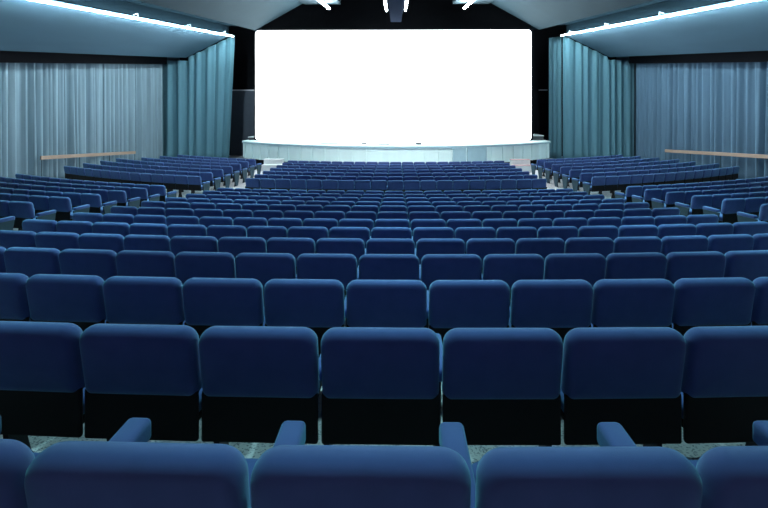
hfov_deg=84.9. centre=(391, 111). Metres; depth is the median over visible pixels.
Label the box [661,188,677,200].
chair
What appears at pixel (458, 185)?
chair
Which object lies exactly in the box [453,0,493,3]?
ceiling
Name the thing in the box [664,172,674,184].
chair
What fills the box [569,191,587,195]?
chair
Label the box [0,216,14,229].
chair
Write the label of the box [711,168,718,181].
chair
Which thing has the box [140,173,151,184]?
chair
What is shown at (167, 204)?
chair
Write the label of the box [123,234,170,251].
chair
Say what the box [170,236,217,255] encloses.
chair
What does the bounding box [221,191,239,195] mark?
chair
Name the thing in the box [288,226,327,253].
chair
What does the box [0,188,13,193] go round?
chair
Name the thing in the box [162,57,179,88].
wall
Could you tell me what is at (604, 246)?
chair
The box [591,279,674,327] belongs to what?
chair
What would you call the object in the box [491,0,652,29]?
ceiling
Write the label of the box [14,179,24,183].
chair
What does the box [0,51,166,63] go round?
trim
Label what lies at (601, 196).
chair
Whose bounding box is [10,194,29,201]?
chair
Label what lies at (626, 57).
wall
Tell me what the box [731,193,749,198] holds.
chair
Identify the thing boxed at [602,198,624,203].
chair
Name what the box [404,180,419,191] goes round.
chair
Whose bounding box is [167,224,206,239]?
chair
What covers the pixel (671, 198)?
chair
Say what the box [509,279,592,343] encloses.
chair
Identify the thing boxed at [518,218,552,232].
chair
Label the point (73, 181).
chair
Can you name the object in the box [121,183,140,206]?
chair
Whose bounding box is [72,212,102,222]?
chair
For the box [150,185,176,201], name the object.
chair
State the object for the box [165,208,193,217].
chair
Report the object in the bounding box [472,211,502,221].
chair
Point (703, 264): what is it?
chair
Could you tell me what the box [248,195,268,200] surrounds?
chair
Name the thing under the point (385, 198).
chair
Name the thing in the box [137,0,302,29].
ceiling
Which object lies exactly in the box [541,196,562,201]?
chair
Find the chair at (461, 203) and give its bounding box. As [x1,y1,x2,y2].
[457,201,481,210]
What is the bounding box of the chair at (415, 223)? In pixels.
[411,219,445,235]
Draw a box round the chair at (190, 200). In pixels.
[187,198,209,203]
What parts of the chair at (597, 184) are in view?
panel, backrest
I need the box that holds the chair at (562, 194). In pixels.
[549,192,568,196]
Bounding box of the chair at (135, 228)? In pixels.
[129,223,167,235]
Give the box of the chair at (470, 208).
[464,205,490,218]
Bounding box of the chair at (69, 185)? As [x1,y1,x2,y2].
[59,183,71,187]
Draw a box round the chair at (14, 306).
[0,273,30,321]
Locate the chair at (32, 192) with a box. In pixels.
[29,190,45,195]
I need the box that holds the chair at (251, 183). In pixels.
[245,178,260,189]
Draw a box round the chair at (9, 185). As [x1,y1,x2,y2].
[6,183,18,188]
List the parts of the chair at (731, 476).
backrest, armrest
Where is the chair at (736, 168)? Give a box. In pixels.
[731,166,739,179]
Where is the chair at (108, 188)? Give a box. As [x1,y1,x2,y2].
[100,186,114,190]
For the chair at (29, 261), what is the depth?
3.76 m
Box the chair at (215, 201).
[210,199,232,204]
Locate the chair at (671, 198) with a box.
[651,191,684,208]
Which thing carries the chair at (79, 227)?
on the floor
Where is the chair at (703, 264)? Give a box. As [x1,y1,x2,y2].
[665,251,725,284]
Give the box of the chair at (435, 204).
[432,201,455,211]
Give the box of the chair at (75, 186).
[72,184,85,188]
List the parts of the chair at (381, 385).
backrest, leg, armrest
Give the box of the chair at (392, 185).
[387,180,403,191]
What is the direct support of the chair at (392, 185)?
on the floor
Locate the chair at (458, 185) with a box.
[453,180,468,192]
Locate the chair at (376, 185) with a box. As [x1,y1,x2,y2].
[371,180,386,194]
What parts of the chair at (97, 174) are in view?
backrest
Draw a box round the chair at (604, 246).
[564,237,613,258]
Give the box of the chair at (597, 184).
[583,176,605,194]
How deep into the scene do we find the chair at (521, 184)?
13.98 m
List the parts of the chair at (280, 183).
backrest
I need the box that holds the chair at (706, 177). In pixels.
[702,169,711,181]
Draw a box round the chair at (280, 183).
[275,179,290,191]
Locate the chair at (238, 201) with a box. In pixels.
[233,199,256,204]
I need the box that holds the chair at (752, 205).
[744,197,765,216]
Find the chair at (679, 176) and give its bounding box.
[674,172,684,183]
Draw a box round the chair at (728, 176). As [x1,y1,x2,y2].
[725,167,732,179]
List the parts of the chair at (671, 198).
panel, armrest, backrest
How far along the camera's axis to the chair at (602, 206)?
8.23 m
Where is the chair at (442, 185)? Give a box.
[436,180,452,191]
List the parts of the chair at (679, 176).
backrest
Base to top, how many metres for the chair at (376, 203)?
0.895 m
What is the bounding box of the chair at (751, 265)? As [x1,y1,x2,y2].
[724,250,767,281]
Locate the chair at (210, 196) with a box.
[206,194,226,199]
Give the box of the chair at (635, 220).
[621,216,654,225]
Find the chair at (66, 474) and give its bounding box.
[24,421,305,507]
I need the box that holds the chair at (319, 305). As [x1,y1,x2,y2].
[264,279,346,356]
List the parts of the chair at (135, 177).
backrest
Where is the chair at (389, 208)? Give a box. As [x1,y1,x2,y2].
[379,205,406,211]
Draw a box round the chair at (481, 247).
[466,238,514,273]
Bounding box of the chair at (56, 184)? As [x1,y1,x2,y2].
[47,182,58,186]
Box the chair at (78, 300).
[26,274,106,330]
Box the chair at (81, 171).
[77,168,85,180]
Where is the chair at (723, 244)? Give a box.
[708,234,753,253]
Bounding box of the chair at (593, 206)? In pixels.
[572,203,598,211]
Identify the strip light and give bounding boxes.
[32,0,233,36]
[318,0,329,9]
[463,0,474,8]
[561,0,755,36]
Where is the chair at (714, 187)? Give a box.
[708,185,722,189]
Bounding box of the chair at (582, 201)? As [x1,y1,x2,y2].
[579,199,601,204]
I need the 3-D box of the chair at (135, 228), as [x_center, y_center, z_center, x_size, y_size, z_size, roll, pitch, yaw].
[-3.182,1.929,5.783,0.574,0.895,0.518,0,0,6]
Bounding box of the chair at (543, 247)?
[515,238,564,264]
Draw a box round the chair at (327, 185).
[322,180,337,192]
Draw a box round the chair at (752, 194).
[749,192,766,197]
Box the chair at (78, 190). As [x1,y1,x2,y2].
[75,188,90,193]
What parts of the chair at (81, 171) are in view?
backrest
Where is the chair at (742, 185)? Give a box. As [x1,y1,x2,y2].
[736,183,748,187]
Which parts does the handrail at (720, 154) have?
rail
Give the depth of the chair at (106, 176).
16.11 m
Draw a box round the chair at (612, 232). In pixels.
[578,226,618,240]
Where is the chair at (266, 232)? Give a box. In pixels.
[247,226,287,249]
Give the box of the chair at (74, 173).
[70,167,77,179]
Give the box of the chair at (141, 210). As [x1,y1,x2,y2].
[137,207,165,216]
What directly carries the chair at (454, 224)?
on the floor
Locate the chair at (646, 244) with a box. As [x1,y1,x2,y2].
[613,236,661,252]
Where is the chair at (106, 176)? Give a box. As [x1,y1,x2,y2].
[101,170,110,182]
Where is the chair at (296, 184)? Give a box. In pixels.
[291,179,306,190]
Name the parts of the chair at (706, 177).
backrest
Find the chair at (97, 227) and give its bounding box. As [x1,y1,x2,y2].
[92,222,129,236]
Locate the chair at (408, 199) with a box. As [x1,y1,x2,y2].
[406,197,427,203]
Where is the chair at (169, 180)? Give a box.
[163,174,181,197]
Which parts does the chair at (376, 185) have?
backrest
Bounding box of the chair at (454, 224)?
[447,219,481,237]
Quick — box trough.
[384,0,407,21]
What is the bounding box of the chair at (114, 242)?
[78,233,123,253]
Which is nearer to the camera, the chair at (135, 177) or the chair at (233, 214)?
the chair at (233, 214)
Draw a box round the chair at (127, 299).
[103,276,184,324]
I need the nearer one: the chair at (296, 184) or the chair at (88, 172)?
the chair at (296, 184)
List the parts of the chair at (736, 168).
backrest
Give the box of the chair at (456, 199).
[451,197,473,204]
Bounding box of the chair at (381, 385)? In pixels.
[321,327,442,445]
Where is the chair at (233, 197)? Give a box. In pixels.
[227,195,247,200]
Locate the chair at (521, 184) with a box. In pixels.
[516,179,531,190]
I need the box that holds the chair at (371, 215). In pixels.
[346,211,376,226]
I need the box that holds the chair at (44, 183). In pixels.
[35,181,46,185]
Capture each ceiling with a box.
[0,0,230,57]
[55,0,262,33]
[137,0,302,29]
[298,0,340,3]
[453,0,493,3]
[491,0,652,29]
[531,0,733,32]
[564,0,767,56]
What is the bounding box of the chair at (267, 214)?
[253,210,282,221]
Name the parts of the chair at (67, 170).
backrest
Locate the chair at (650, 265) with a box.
[605,252,666,278]
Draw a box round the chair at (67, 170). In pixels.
[64,166,72,179]
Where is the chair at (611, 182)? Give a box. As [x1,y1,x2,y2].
[605,176,617,197]
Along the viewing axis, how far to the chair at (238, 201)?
9.09 m
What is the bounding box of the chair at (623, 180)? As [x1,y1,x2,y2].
[618,175,630,193]
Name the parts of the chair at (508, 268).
backrest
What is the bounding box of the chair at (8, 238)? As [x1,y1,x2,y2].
[0,230,35,248]
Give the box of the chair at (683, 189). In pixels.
[678,187,693,191]
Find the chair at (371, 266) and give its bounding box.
[359,254,420,280]
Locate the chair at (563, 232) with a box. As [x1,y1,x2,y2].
[537,226,577,241]
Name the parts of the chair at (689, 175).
backrest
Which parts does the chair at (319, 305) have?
backrest, armrest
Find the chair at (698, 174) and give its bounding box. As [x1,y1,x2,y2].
[693,170,702,182]
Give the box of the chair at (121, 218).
[102,214,133,224]
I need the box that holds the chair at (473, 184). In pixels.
[469,180,484,193]
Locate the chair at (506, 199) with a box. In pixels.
[497,196,518,204]
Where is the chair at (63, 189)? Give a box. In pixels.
[60,187,74,192]
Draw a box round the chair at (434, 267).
[421,254,482,290]
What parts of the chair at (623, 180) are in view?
backrest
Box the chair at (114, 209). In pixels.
[110,206,137,215]
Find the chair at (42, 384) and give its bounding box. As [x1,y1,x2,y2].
[0,321,109,440]
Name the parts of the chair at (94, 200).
backrest, armrest, panel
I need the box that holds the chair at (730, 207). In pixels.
[703,198,745,223]
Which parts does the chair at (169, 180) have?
backrest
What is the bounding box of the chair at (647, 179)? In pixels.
[642,174,653,185]
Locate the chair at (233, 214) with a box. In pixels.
[223,209,252,219]
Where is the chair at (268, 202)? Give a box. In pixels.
[257,200,280,206]
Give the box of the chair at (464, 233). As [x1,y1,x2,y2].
[455,227,495,253]
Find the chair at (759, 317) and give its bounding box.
[750,277,767,325]
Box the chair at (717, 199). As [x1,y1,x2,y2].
[711,194,731,222]
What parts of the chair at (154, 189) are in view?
backrest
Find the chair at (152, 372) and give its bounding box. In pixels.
[79,323,228,444]
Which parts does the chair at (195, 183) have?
backrest, panel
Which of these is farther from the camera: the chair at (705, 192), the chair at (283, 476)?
the chair at (705, 192)
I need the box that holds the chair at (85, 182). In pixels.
[83,180,94,184]
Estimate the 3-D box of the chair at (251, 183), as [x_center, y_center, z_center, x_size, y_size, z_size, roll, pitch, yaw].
[-4.654,2.683,14.407,0.630,0.895,0.518,0,0,10]
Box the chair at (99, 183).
[95,181,107,185]
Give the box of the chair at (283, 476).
[250,422,475,507]
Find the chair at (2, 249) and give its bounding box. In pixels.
[0,246,6,272]
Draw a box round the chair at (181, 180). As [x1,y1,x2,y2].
[175,175,193,193]
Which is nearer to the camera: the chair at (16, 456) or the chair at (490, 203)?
the chair at (16, 456)
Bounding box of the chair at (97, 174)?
[93,169,101,181]
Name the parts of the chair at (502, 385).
backrest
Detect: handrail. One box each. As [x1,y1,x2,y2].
[40,151,135,176]
[665,149,767,176]
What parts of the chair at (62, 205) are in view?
backrest, panel, armrest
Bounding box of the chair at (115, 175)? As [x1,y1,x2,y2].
[110,171,120,182]
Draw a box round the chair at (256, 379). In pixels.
[199,326,332,444]
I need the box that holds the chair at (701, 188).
[693,186,708,190]
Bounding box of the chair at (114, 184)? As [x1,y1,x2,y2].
[108,182,120,186]
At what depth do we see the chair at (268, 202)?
9.03 m
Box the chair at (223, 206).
[216,203,241,210]
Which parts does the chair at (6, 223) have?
panel, armrest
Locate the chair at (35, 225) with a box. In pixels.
[22,219,56,233]
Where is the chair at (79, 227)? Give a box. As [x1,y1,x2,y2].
[56,221,92,235]
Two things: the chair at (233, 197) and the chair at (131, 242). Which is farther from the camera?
the chair at (233, 197)
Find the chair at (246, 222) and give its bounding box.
[233,217,267,229]
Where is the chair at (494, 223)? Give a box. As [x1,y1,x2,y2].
[482,219,517,230]
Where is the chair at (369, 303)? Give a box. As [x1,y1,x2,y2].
[346,280,428,327]
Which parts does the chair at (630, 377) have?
backrest, leg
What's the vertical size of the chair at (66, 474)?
0.895 m
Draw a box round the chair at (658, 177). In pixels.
[653,173,664,184]
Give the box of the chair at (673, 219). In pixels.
[654,215,686,226]
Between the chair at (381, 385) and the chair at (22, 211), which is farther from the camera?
the chair at (22, 211)
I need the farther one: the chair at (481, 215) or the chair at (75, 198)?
the chair at (75, 198)
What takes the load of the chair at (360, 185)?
on the floor
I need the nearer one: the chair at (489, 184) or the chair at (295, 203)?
the chair at (295, 203)
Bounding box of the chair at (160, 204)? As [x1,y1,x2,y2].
[141,201,165,209]
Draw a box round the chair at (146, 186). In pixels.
[135,184,150,196]
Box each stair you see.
[262,159,283,170]
[510,159,531,171]
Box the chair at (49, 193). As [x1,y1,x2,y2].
[45,191,62,196]
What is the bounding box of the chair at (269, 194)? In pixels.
[260,192,279,197]
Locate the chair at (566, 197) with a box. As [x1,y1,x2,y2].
[563,195,583,200]
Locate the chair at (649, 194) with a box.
[632,188,661,207]
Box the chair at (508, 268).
[482,254,543,305]
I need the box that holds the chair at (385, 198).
[383,197,404,201]
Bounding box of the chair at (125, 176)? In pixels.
[120,171,130,183]
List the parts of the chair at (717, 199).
backrest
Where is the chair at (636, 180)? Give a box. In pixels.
[630,174,642,185]
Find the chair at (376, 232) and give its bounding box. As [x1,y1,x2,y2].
[371,227,412,239]
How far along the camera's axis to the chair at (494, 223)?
6.25 m
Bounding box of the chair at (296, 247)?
[266,237,314,273]
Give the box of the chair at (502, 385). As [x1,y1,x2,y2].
[442,328,562,446]
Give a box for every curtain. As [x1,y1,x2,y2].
[0,63,162,178]
[163,35,234,157]
[549,36,561,158]
[563,36,633,158]
[636,62,767,178]
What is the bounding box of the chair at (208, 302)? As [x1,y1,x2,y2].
[182,278,264,338]
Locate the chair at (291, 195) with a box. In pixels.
[280,193,299,199]
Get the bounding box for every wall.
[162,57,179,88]
[180,0,615,154]
[230,90,253,155]
[533,89,562,155]
[616,56,635,155]
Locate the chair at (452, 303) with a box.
[429,280,509,343]
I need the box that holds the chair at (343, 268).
[296,253,358,299]
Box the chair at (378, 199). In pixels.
[360,197,381,205]
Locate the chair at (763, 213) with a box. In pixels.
[737,204,767,222]
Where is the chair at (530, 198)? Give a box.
[519,196,540,201]
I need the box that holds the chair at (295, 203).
[281,200,304,206]
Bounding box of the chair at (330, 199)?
[314,197,335,204]
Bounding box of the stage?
[242,140,550,164]
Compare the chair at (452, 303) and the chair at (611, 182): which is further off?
the chair at (611, 182)
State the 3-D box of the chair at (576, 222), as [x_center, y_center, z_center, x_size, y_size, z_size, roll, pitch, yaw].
[2.718,2.049,6.561,0.574,0.895,0.518,0,0,-4]
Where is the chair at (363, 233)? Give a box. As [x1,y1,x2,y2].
[329,227,370,248]
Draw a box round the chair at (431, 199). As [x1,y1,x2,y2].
[429,197,450,205]
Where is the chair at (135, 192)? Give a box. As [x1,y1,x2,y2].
[130,187,159,205]
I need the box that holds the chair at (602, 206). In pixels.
[599,203,623,210]
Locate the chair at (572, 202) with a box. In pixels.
[555,199,578,205]
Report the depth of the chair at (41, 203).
8.96 m
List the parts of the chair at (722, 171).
backrest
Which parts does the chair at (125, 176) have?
backrest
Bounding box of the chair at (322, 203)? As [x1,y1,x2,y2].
[306,201,329,210]
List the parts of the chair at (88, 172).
backrest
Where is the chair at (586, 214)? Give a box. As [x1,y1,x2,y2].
[564,210,593,219]
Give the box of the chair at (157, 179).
[151,174,169,192]
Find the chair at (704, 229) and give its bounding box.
[696,223,733,237]
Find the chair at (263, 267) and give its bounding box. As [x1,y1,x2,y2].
[235,253,296,299]
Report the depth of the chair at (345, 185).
13.76 m
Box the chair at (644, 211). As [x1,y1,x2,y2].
[623,208,651,216]
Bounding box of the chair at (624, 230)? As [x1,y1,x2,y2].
[618,225,657,236]
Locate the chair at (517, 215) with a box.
[503,211,533,226]
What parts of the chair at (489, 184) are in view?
backrest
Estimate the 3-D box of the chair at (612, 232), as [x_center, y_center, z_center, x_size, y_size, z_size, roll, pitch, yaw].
[2.707,1.929,5.672,0.574,0.895,0.518,0,0,-4]
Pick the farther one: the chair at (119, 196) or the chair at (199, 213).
the chair at (119, 196)
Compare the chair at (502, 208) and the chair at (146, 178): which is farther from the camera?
the chair at (146, 178)
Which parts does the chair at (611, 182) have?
backrest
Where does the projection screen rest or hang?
on the stage
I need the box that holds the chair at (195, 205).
[190,202,215,209]
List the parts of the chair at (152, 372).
backrest, leg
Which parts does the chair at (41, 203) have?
backrest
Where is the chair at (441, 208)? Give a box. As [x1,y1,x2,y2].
[436,205,462,214]
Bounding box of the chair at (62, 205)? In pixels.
[48,196,89,220]
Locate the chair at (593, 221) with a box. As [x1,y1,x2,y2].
[587,217,621,228]
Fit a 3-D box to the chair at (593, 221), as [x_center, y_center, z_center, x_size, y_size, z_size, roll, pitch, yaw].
[3.252,2.049,6.600,0.574,0.895,0.518,0,0,-4]
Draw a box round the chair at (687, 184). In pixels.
[686,183,698,186]
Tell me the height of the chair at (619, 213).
0.895 m
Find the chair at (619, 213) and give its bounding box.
[594,209,623,218]
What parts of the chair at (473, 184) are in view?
backrest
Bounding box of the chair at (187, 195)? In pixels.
[186,194,205,199]
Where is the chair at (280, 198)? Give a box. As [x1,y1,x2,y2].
[269,196,290,201]
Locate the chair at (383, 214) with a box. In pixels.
[377,211,408,219]
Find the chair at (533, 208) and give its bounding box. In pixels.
[519,204,545,213]
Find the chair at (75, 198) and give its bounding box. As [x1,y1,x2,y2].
[62,192,81,209]
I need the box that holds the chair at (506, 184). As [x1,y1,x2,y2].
[501,179,515,189]
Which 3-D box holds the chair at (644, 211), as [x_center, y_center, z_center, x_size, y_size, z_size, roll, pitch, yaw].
[4.329,2.146,7.587,0.574,0.895,0.518,0,0,-6]
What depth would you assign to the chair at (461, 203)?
8.91 m
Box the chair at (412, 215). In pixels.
[409,212,439,226]
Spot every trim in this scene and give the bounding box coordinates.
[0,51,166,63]
[629,51,767,63]
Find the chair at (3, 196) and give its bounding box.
[0,193,18,230]
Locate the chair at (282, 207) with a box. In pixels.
[269,204,295,217]
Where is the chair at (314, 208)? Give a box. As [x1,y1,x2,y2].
[296,205,322,217]
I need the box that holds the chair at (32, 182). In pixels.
[24,180,35,184]
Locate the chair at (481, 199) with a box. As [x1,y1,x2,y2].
[474,197,496,203]
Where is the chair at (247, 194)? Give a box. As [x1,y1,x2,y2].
[240,192,259,196]
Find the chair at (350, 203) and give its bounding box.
[331,201,354,207]
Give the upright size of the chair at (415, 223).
0.895 m
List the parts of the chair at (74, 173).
backrest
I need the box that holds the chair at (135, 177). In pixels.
[130,172,140,184]
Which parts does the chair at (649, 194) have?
panel, backrest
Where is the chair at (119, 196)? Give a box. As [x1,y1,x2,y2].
[107,190,139,207]
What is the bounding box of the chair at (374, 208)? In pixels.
[351,205,378,215]
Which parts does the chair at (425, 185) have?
backrest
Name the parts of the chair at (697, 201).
panel, armrest, backrest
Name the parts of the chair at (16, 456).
backrest, armrest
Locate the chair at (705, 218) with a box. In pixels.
[687,214,718,225]
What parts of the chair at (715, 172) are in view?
backrest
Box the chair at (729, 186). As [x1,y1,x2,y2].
[722,184,735,188]
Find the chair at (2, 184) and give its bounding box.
[0,182,6,187]
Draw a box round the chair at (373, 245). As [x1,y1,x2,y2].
[366,238,415,254]
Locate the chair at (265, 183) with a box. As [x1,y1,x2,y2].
[260,178,275,189]
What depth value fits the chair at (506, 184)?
13.91 m
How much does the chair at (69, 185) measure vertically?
0.895 m
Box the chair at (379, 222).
[375,219,410,228]
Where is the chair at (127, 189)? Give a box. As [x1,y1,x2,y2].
[115,186,130,201]
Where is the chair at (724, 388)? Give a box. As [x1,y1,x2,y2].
[681,326,767,445]
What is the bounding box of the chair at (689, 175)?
[684,171,694,183]
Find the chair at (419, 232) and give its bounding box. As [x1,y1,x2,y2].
[413,227,453,247]
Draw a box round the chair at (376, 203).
[356,201,379,207]
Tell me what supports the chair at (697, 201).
on the floor
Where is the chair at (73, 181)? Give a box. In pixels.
[71,179,82,183]
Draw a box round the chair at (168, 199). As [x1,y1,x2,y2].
[165,197,186,202]
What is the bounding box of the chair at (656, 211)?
[652,207,679,217]
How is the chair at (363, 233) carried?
on the floor
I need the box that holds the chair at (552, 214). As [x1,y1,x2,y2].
[534,210,563,220]
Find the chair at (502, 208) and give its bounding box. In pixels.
[491,205,518,218]
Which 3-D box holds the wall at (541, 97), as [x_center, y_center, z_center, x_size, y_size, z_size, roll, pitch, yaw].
[10.616,0.762,29.872,3.300,4.725,0.200,0,0,1]
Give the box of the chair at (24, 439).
[3,435,32,451]
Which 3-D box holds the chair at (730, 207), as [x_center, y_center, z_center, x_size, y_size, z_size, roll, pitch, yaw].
[7.064,2.240,8.915,0.630,0.895,0.518,0,0,-11]
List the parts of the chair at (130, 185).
backrest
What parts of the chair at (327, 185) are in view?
backrest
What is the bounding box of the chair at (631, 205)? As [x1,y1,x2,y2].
[624,202,648,209]
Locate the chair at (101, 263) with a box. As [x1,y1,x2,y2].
[59,249,117,280]
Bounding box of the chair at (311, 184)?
[306,179,321,191]
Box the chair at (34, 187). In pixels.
[31,185,45,190]
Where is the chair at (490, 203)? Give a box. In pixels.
[482,201,505,206]
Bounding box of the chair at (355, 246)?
[316,238,365,267]
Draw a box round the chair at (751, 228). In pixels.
[733,221,767,235]
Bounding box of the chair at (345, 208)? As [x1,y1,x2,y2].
[324,205,350,218]
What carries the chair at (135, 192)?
on the floor
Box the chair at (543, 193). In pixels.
[529,192,548,196]
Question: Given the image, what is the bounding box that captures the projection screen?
[254,28,532,140]
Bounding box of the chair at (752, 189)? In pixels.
[750,186,764,191]
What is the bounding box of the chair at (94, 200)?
[80,193,116,214]
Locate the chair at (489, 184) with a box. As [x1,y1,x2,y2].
[485,180,500,192]
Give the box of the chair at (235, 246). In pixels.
[218,237,266,257]
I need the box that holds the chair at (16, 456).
[0,418,150,507]
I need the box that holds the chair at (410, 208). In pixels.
[408,206,434,218]
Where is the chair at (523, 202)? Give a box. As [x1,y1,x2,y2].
[507,200,530,210]
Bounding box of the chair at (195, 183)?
[188,176,209,190]
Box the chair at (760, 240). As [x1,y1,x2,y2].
[753,233,767,249]
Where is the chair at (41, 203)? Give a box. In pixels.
[29,195,58,221]
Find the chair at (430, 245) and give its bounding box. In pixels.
[416,238,464,264]
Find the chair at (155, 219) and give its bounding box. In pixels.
[134,215,165,224]
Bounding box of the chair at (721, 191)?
[719,189,734,193]
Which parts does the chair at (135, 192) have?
backrest, panel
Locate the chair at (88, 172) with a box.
[85,168,93,180]
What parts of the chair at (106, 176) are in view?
backrest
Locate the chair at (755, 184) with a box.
[748,182,760,187]
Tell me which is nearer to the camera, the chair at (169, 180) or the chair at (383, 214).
the chair at (383, 214)
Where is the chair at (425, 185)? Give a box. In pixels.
[420,180,436,193]
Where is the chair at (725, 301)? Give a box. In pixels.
[671,277,754,335]
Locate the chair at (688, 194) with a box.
[684,190,702,207]
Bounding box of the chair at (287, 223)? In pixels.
[268,218,302,236]
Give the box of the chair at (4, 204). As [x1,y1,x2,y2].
[0,200,34,230]
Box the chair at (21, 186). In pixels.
[18,184,31,189]
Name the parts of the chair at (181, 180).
backrest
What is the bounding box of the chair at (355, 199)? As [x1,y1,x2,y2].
[337,197,358,204]
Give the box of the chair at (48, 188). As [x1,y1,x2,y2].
[45,186,59,191]
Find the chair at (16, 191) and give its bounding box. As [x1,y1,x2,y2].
[13,189,29,194]
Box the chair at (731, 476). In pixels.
[689,420,767,507]
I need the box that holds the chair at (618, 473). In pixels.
[472,422,702,507]
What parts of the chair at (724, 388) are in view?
backrest, leg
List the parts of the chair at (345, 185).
backrest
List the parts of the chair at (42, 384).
backrest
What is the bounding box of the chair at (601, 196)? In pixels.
[584,194,604,199]
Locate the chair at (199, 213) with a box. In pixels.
[194,209,222,218]
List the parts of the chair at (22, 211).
backrest, panel, armrest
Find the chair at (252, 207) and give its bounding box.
[242,204,268,211]
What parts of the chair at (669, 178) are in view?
backrest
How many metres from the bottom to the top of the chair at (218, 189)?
0.895 m
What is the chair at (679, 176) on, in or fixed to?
on the floor
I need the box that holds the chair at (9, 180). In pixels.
[5,177,14,182]
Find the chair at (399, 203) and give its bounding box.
[381,201,405,205]
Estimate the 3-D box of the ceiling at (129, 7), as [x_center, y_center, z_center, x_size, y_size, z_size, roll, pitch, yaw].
[-9.702,-3.632,11.768,2.310,4.048,31.304,0,0,1]
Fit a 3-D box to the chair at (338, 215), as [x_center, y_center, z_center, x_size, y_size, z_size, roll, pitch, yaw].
[-1.021,2.146,7.400,0.574,0.895,0.518,0,0,2]
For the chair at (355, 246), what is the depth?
4.48 m
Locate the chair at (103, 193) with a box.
[91,189,108,205]
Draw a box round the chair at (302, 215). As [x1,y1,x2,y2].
[283,211,313,222]
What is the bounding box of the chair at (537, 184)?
[531,178,546,190]
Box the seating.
[0,154,767,209]
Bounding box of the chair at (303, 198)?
[292,196,313,204]
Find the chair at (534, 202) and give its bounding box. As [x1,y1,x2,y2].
[531,200,554,206]
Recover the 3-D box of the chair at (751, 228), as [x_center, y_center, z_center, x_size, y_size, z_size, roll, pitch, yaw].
[4.845,1.929,5.869,0.580,0.895,0.518,0,0,-7]
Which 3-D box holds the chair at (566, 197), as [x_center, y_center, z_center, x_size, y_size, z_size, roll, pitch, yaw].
[4.357,2.442,10.269,0.574,0.895,0.518,0,0,-7]
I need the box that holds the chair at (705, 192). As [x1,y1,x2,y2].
[702,190,718,194]
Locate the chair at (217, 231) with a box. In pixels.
[207,225,246,240]
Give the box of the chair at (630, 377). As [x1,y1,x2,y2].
[560,327,685,446]
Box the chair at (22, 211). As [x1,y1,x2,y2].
[9,201,55,228]
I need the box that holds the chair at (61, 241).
[35,232,78,251]
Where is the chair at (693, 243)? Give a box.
[661,235,708,255]
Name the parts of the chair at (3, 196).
backrest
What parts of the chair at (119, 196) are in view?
backrest, panel, armrest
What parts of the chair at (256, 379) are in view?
backrest, armrest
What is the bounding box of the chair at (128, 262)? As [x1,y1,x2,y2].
[116,250,175,277]
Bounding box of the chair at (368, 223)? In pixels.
[339,219,373,235]
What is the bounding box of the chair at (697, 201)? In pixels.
[675,195,712,216]
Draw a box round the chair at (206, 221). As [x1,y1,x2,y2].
[199,216,232,227]
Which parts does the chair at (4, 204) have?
backrest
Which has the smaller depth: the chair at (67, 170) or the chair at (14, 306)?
the chair at (14, 306)
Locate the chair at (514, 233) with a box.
[496,227,536,250]
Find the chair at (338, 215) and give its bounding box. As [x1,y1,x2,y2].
[315,211,344,226]
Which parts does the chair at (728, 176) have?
backrest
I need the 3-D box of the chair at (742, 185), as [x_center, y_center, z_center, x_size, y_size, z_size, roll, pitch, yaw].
[10.207,2.535,12.484,0.574,0.895,0.518,0,0,-18]
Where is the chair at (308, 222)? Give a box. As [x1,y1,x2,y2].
[303,218,337,237]
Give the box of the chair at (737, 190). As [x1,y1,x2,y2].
[735,188,749,192]
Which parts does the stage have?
access door, access door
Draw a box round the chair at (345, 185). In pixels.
[338,180,354,193]
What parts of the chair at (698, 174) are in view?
backrest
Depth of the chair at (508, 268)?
3.59 m
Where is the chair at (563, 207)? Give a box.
[546,204,572,211]
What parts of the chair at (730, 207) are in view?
panel, armrest, backrest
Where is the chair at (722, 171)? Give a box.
[718,168,726,180]
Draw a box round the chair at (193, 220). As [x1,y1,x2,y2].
[166,216,198,226]
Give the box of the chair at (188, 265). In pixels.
[175,252,235,283]
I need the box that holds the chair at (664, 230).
[658,224,696,238]
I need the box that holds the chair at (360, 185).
[355,180,370,191]
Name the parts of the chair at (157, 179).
backrest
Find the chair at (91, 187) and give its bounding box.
[85,185,99,189]
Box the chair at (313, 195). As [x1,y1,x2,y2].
[300,193,319,198]
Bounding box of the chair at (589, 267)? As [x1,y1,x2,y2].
[544,253,605,286]
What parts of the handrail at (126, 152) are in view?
rail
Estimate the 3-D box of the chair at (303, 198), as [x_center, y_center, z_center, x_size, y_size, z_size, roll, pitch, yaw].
[-2.057,2.442,10.127,0.574,0.895,0.518,0,0,5]
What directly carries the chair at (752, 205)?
on the floor
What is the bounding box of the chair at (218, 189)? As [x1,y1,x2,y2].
[217,188,233,191]
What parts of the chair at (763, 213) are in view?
panel, armrest, backrest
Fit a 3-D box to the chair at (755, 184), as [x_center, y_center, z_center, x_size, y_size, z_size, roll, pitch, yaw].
[10.713,2.535,12.657,0.574,0.895,0.518,0,0,-19]
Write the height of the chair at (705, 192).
0.895 m
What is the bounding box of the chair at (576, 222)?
[553,218,587,229]
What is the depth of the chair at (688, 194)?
10.58 m
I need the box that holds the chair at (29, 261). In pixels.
[4,247,60,277]
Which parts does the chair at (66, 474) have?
backrest, armrest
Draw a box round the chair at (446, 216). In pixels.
[440,211,470,226]
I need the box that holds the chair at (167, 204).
[165,202,189,208]
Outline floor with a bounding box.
[0,155,745,463]
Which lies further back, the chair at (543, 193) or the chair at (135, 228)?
the chair at (543, 193)
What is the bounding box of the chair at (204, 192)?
[202,191,220,194]
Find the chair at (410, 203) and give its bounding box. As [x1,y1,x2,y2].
[406,201,430,212]

